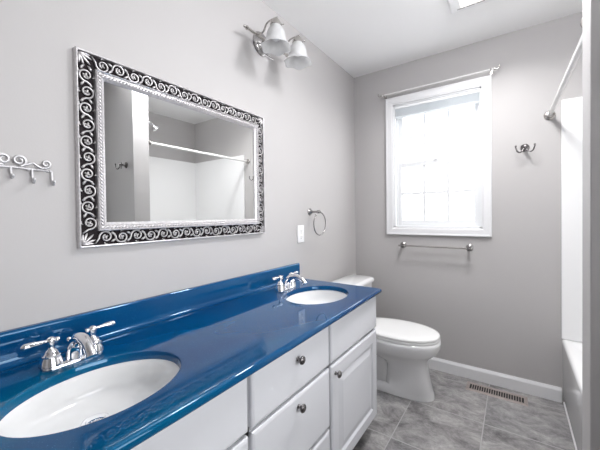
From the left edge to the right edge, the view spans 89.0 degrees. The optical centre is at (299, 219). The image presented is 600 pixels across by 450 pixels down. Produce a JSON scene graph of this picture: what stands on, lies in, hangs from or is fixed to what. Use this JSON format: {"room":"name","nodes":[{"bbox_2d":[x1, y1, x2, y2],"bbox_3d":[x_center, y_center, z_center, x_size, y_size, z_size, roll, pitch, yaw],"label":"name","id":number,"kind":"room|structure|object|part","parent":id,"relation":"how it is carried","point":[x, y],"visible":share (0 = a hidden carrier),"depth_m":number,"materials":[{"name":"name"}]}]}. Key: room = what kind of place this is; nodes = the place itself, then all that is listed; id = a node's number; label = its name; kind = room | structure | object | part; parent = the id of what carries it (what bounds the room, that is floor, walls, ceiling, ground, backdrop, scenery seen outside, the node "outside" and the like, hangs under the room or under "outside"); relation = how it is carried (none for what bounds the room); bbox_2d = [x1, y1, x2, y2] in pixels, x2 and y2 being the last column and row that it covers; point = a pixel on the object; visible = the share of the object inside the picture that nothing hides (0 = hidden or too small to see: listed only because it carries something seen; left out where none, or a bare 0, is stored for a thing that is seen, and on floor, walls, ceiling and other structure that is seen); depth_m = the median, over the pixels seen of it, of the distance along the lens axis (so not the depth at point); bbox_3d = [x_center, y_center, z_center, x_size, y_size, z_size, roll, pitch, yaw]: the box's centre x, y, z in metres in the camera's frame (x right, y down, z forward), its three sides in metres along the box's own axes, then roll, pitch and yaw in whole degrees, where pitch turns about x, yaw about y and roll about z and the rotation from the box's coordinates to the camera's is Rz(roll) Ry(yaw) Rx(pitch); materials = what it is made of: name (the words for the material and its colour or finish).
{"room":"bathroom","nodes":[
{"label":"bathroom","id":0,"kind":"room"},
{"bbox_2d":[0,0,355,331],"bbox_3d":[-0.642,-0.013,1.238,0.130,2.440,4.051,0,1,35],"label":"wall","id":1,"kind":"structure","parent":0,"point":[204,47],"depth_m":1.22,"materials":[{"name":"grey paint"}]},
{"bbox_2d":[0,153,55,185],"bbox_3d":[-0.809,-0.142,0.855,0.035,0.085,0.195,0,1,35],"label":"hook rack","id":2,"kind":"object","parent":1,"relation":"attached to","point":[33,180],"visible":1,"depth_m":0.88,"materials":[{"name":"grey metal"}]},
{"bbox_2d":[0,263,299,370],"bbox_3d":[-0.478,0.350,1.321,0.039,0.097,1.662,0,1,35],"label":"backsplash","id":3,"kind":"structure","parent":1,"relation":"attached to","point":[128,316],"depth_m":1.12,"materials":[{"name":"blue stone"}]},
{"bbox_2d":[73,46,264,247],"bbox_3d":[-0.462,-0.239,1.353,0.031,0.650,0.901,0,1,35],"label":"wall mirror","id":4,"kind":"object","parent":1,"relation":"attached to","point":[157,159],"visible":1,"depth_m":1.21,"materials":[{"name":"black mirror"}]},
{"bbox_3d":[-0.462,-0.239,1.353,0.030,0.542,0.793,0,1,35],"label":"molding","id":5,"kind":"part","parent":4,"relation":"part of","materials":[{"name":"silver metal"}]},
{"bbox_2d":[104,82,253,221],"bbox_3d":[-0.464,-0.239,1.354,0.004,0.486,0.737,0,1,35],"label":"mirror glass","id":6,"kind":"object","parent":4,"relation":"attached to","point":[167,159],"depth_m":1.26,"materials":[{"name":"white"}]},
{"bbox_2d":[243,16,310,69],"bbox_3d":[-0.111,-0.959,1.644,0.276,0.194,0.385,0,1,35],"label":"vanity light","id":7,"kind":"object","parent":1,"relation":"attached to","point":[275,42],"visible":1,"depth_m":1.61,"materials":[{"name":"white glass"}]},
{"bbox_3d":[-0.172,-0.987,1.564,0.149,0.053,0.011,0,1,35],"label":"arm","id":8,"kind":"part","parent":7,"relation":"part of","materials":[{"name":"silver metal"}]},
{"bbox_3d":[-0.121,-0.916,1.530,0.161,0.112,0.147,0,1,35],"label":"lamp shade","id":9,"kind":"part","parent":7,"relation":"part of","materials":[{"name":"white glass"}]},
{"bbox_3d":[-0.012,-0.919,1.685,0.161,0.112,0.147,0,1,35],"label":"lamp shade","id":10,"kind":"part","parent":7,"relation":"part of","materials":[{"name":"white glass"}]},
{"bbox_2d":[297,225,303,242],"bbox_3d":[0.006,0.097,2.041,0.008,0.115,0.075,0,1,35],"label":"wall outlet","id":11,"kind":"object","parent":1,"relation":"attached to","point":[300,228],"visible":1,"depth_m":2.03,"materials":[{"name":"white plastic"}]},
{"bbox_2d":[308,208,325,235],"bbox_3d":[0.109,0.018,2.119,0.088,0.189,0.164,0,1,35],"label":"towel ring","id":12,"kind":"object","parent":1,"relation":"attached to","point":[310,211],"visible":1,"depth_m":2.11,"materials":[{"name":"silver metal"}]},
{"bbox_3d":[0.104,-0.052,2.112,0.088,0.050,0.050,0,1,35],"label":"post","id":13,"kind":"part","parent":12,"relation":"part of","materials":[{"name":"silver metal"}]},
{"bbox_2d":[262,0,581,77],"bbox_3d":[0.350,-1.275,0.515,2.590,0.080,4.051,0,1,35],"label":"ceiling","id":14,"kind":"structure","parent":0,"point":[363,37],"depth_m":1.97,"materials":[{"name":"white paint"}]},
{"bbox_2d":[447,0,491,13],"bbox_3d":[0.957,-1.241,1.641,0.310,0.032,0.310,0,1,35],"label":"ceiling exhaust fan","id":15,"kind":"object","parent":14,"relation":"attached to","point":[455,6],"visible":1,"depth_m":1.75,"materials":[{"name":"white plastic"}]},
{"bbox_2d":[353,368,574,449],"bbox_3d":[-0.156,1.251,-0.217,2.590,0.060,5.921,0,1,35],"label":"floor","id":16,"kind":"structure","parent":0,"point":[458,418],"depth_m":1.77,"materials":[{"name":"grey tile"}]},
{"bbox_2d":[131,296,376,449],"bbox_3d":[-0.247,0.813,1.177,0.580,0.781,1.615,0,1,35],"label":"vanity cabinet","id":17,"kind":"object","parent":16,"relation":"on","point":[320,394],"visible":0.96,"depth_m":1.09,"materials":[{"name":"paint"}]},
{"bbox_3d":[-0.322,0.523,0.630,0.018,0.176,0.589,0,1,35],"label":"drawer","id":18,"kind":"part","parent":17,"relation":"part of","materials":[{"name":"paint"}]},
{"bbox_2d":[0,263,381,449],"bbox_3d":[-0.253,0.361,1.164,0.588,0.120,1.664,0,1,35],"label":"countertop","id":19,"kind":"structure","parent":17,"relation":"on","point":[218,334],"depth_m":0.95,"materials":[{"name":"blue stone"}]},
{"bbox_2d":[20,321,115,371],"bbox_3d":[-0.649,0.360,0.862,0.184,0.091,0.187,-1,1,-17],"label":"faucet","id":20,"kind":"object","parent":19,"relation":"on","point":[52,358],"visible":1,"depth_m":0.84,"materials":[{"name":"silver metal"}]},
{"bbox_3d":[-0.698,0.333,0.820,0.017,0.017,0.085,0,1,35],"label":"lever","id":21,"kind":"part","parent":20,"relation":"part of","materials":[{"name":"silver metal"}]},
{"bbox_3d":[-0.684,0.361,0.839,0.055,0.076,0.055,0,1,35],"label":"handle","id":22,"kind":"part","parent":20,"relation":"part of","materials":[{"name":"silver metal"}]},
{"bbox_3d":[-0.655,0.401,0.881,0.048,0.009,0.150,0,1,35],"label":"plate","id":23,"kind":"part","parent":20,"relation":"part of","materials":[{"name":"silver metal"}]},
{"bbox_3d":[-0.605,0.356,0.846,0.156,0.083,0.041,0,1,35],"label":"spout","id":24,"kind":"part","parent":20,"relation":"part of","materials":[{"name":"silver metal"}]},
{"bbox_3d":[-0.626,0.359,0.922,0.055,0.076,0.055,0,1,35],"label":"handle","id":25,"kind":"part","parent":20,"relation":"part of","materials":[{"name":"silver metal"}]},
{"bbox_3d":[-0.613,0.330,0.940,0.017,0.017,0.085,0,1,35],"label":"lever","id":26,"kind":"part","parent":20,"relation":"part of","materials":[{"name":"silver metal"}]},
{"bbox_2d":[0,359,179,437],"bbox_3d":[-0.488,0.481,0.754,0.351,0.102,0.446,0,1,35],"label":"sink basin","id":27,"kind":"object","parent":19,"relation":"in","point":[101,393],"visible":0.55,"depth_m":0.84,"materials":[{"name":"white ceramic"}]},
{"bbox_2d":[272,271,306,291],"bbox_3d":[-0.073,0.342,1.685,0.184,0.091,0.187,-1,1,-17],"label":"faucet","id":28,"kind":"object","parent":19,"relation":"on","point":[289,282],"visible":1,"depth_m":1.66,"materials":[{"name":"silver metal"}]},
{"bbox_3d":[-0.108,0.343,1.662,0.055,0.076,0.055,0,1,35],"label":"handle","id":29,"kind":"part","parent":28,"relation":"part of","materials":[{"name":"silver metal"}]},
{"bbox_3d":[-0.078,0.383,1.704,0.048,0.009,0.150,0,1,35],"label":"plate","id":30,"kind":"part","parent":28,"relation":"part of","materials":[{"name":"silver metal"}]},
{"bbox_3d":[-0.049,0.341,1.746,0.055,0.076,0.055,0,1,35],"label":"handle","id":31,"kind":"part","parent":28,"relation":"part of","materials":[{"name":"silver metal"}]},
{"bbox_3d":[-0.028,0.338,1.669,0.156,0.083,0.041,0,1,35],"label":"spout","id":32,"kind":"part","parent":28,"relation":"part of","materials":[{"name":"silver metal"}]},
{"bbox_2d":[286,290,346,303],"bbox_3d":[0.090,0.463,1.587,0.351,0.102,0.446,0,1,35],"label":"sink basin","id":33,"kind":"object","parent":19,"relation":"in","point":[315,296],"visible":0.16,"depth_m":1.75,"materials":[{"name":"white ceramic"}]},
{"bbox_3d":[-0.233,0.859,0.756,0.018,0.475,0.291,0,1,35],"label":"door","id":34,"kind":"part","parent":17,"relation":"part of","materials":[{"name":"paint"}]},
{"bbox_3d":[-0.015,0.514,1.068,0.018,0.176,0.449,0,1,35],"label":"drawer","id":35,"kind":"part","parent":17,"relation":"part of","materials":[{"name":"paint"}]},
{"bbox_3d":[-0.013,0.734,1.071,0.018,0.239,0.449,0,1,35],"label":"drawer","id":36,"kind":"part","parent":17,"relation":"part of","materials":[{"name":"paint"}]},
{"bbox_3d":[-0.056,0.756,1.042,0.018,0.668,1.579,0,1,35],"label":"frame","id":37,"kind":"part","parent":17,"relation":"part of","materials":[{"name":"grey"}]},
{"bbox_3d":[0.003,0.486,1.055,0.028,0.030,0.030,0,1,35],"label":"knob","id":38,"kind":"part","parent":17,"relation":"part of","materials":[{"name":"grey metal"}]},
{"bbox_3d":[0.006,0.654,1.058,0.028,0.030,0.030,0,1,35],"label":"knob","id":39,"kind":"part","parent":17,"relation":"part of","materials":[{"name":"grey metal"}]},
{"bbox_3d":[-0.010,0.979,1.074,0.018,0.221,0.449,0,1,35],"label":"drawer","id":40,"kind":"part","parent":17,"relation":"part of","materials":[{"name":"paint"}]},
{"bbox_3d":[0.160,0.648,1.278,0.028,0.030,0.030,0,1,35],"label":"knob","id":41,"kind":"part","parent":17,"relation":"part of","materials":[{"name":"grey metal"}]},
{"bbox_3d":[0.268,0.505,1.472,0.018,0.176,0.508,0,1,35],"label":"drawer","id":42,"kind":"part","parent":17,"relation":"part of","materials":[{"name":"paint"}]},
{"bbox_3d":[0.272,0.843,1.477,0.018,0.475,0.508,0,1,35],"label":"door","id":43,"kind":"part","parent":17,"relation":"part of","materials":[{"name":"paint"}]},
{"bbox_2d":[332,275,440,401],"bbox_3d":[0.607,0.820,2.188,0.741,0.718,0.444,0,1,35],"label":"toilet","id":44,"kind":"object","parent":16,"relation":"on","point":[404,349],"visible":0.59,"depth_m":2.01,"materials":[{"name":"white ceramic"}]},
{"bbox_3d":[0.392,0.479,2.331,0.223,0.034,0.444,0,1,35],"label":"tank lid","id":45,"kind":"part","parent":44,"relation":"part of","materials":[{"name":"white ceramic"}]},
{"bbox_3d":[0.678,0.764,2.137,0.556,0.022,0.368,0,1,35],"label":"lid","id":46,"kind":"part","parent":44,"relation":"part of","materials":[{"name":"white"}]},
{"bbox_3d":[0.682,0.784,2.134,0.547,0.014,0.370,0,1,35],"label":"seat","id":47,"kind":"part","parent":44,"relation":"part of","materials":[{"name":"white"}]},
{"bbox_3d":[0.670,0.986,2.147,0.591,0.386,0.372,0,1,35],"label":"bowl","id":48,"kind":"part","parent":44,"relation":"part of","materials":[{"name":"white ceramic"}]},
{"bbox_2d":[465,381,527,406],"bbox_3d":[1.319,1.169,2.057,0.350,0.006,0.116,0,1,35],"label":"floor vent","id":49,"kind":"object","parent":16,"relation":"in","point":[504,395],"visible":1,"depth_m":2.04,"materials":[{"name":"beige metal"}]},
{"bbox_2d":[562,339,581,449],"bbox_3d":[1.712,0.974,1.214,0.909,0.412,1.163,0,1,35],"label":"bathtub","id":50,"kind":"object","parent":16,"relation":"on","point":[571,350],"visible":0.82,"depth_m":1.64,"materials":[{"name":"white plastic"}]},
{"bbox_2d":[354,12,581,401],"bbox_3d":[1.490,-0.051,2.137,2.330,2.440,0.130,0,1,35],"label":"wall","id":51,"kind":"structure","parent":0,"point":[495,306],"depth_m":2.13,"materials":[{"name":"grey paint"}]},
{"bbox_2d":[398,242,473,250],"bbox_3d":[1.026,0.210,2.345,0.532,0.052,0.071,0,1,35],"label":"towel bar","id":52,"kind":"object","parent":51,"relation":"attached to","point":[469,247],"visible":1,"depth_m":2.30,"materials":[{"name":"silver metal"}]},
{"bbox_3d":[1.223,0.210,2.208,0.052,0.052,0.071,0,1,35],"label":"post","id":53,"kind":"part","parent":52,"relation":"part of","materials":[{"name":"silver metal"}]},
{"bbox_2d":[385,75,491,236],"bbox_3d":[1.073,-0.441,2.409,0.752,1.132,0.151,0,1,35],"label":"window","id":54,"kind":"structure","parent":51,"relation":"in","point":[481,226],"depth_m":2.36,"materials":[{"name":"white paint"}]},
{"bbox_2d":[395,89,479,118],"bbox_3d":[1.046,-0.886,2.373,0.606,0.095,0.028,0,1,35],"label":"cellular shade","id":55,"kind":"object","parent":54,"relation":"attached to","point":[470,97],"visible":1,"depth_m":2.35,"materials":[{"name":"white fabric"}]},
{"bbox_3d":[1.047,-0.846,2.373,0.604,0.014,0.026,0,1,35],"label":"rail","id":56,"kind":"part","parent":55,"relation":"part of","materials":[{"name":"white plastic"}]},
{"bbox_3d":[1.091,-0.686,2.435,0.600,0.505,0.026,0,1,35],"label":"sash","id":57,"kind":"part","parent":54,"relation":"part of","materials":[{"name":"white"}]},
{"bbox_2d":[402,163,473,219],"bbox_3d":[1.075,-0.214,2.411,0.528,0.443,0.009,0,1,35],"label":"grille","id":58,"kind":"object","parent":54,"relation":"attached to","point":[448,191],"depth_m":2.45,"materials":[{"name":"white"}]},
{"bbox_2d":[403,109,473,160],"bbox_3d":[1.088,-0.683,2.432,0.528,0.426,0.009,0,1,35],"label":"grille","id":59,"kind":"object","parent":54,"relation":"attached to","point":[448,131],"depth_m":2.42,"materials":[{"name":"white"}]},
{"bbox_3d":[1.077,-0.209,2.415,0.600,0.527,0.026,0,1,35],"label":"sash","id":60,"kind":"part","parent":54,"relation":"part of","materials":[{"name":"white"}]},
{"bbox_2d":[378,64,499,98],"bbox_3d":[1.014,-1.034,2.330,0.860,0.037,0.065,0,1,35],"label":"curtain rod","id":61,"kind":"object","parent":51,"relation":"attached to","point":[494,68],"visible":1,"depth_m":2.27,"materials":[{"name":"white paint"}]},
{"bbox_2d":[428,357,561,402],"bbox_3d":[1.090,1.125,2.356,1.419,0.092,0.013,0,1,35],"label":"baseboard","id":62,"kind":"structure","parent":51,"relation":"attached to","point":[554,393],"depth_m":2.14,"materials":[{"name":"white paint"}]},
{"bbox_2d":[515,143,535,152],"bbox_3d":[1.483,-0.470,2.012,0.112,0.066,0.068,0,1,35],"label":"robe hook","id":63,"kind":"object","parent":51,"relation":"attached to","point":[525,147],"visible":1,"depth_m":2.01,"materials":[{"name":"grey metal"}]},
{"bbox_2d":[582,0,599,449],"bbox_3d":[1.303,-0.029,0.687,0.972,2.440,0.131,0,1,35],"label":"wall partition","id":64,"kind":"structure","parent":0,"point":[590,9],"depth_m":0.92,"materials":[{"name":"grey paint"}]},
{"bbox_2d":[544,19,581,119],"bbox_3d":[1.281,-0.660,1.480,0.062,0.067,1.166,0,1,34],"label":"shower curtain rod","id":65,"kind":"object","parent":64,"relation":"attached to","point":[549,115],"visible":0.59,"depth_m":1.41,"materials":[{"name":"white paint"}]},
{"bbox_3d":[1.373,-0.018,-0.174,0.130,2.440,4.051,0,1,35],"label":"wall","id":66,"kind":"structure","parent":0,"visible":0},
{"bbox_2d":[561,97,581,341],"bbox_3d":[1.700,0.014,1.201,0.912,1.508,1.164,0,1,35],"label":"tub surround","id":67,"kind":"object","parent":66,"relation":"attached to","point":[571,109],"visible":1,"depth_m":1.90,"materials":[{"name":"white plastic"}]}
]}

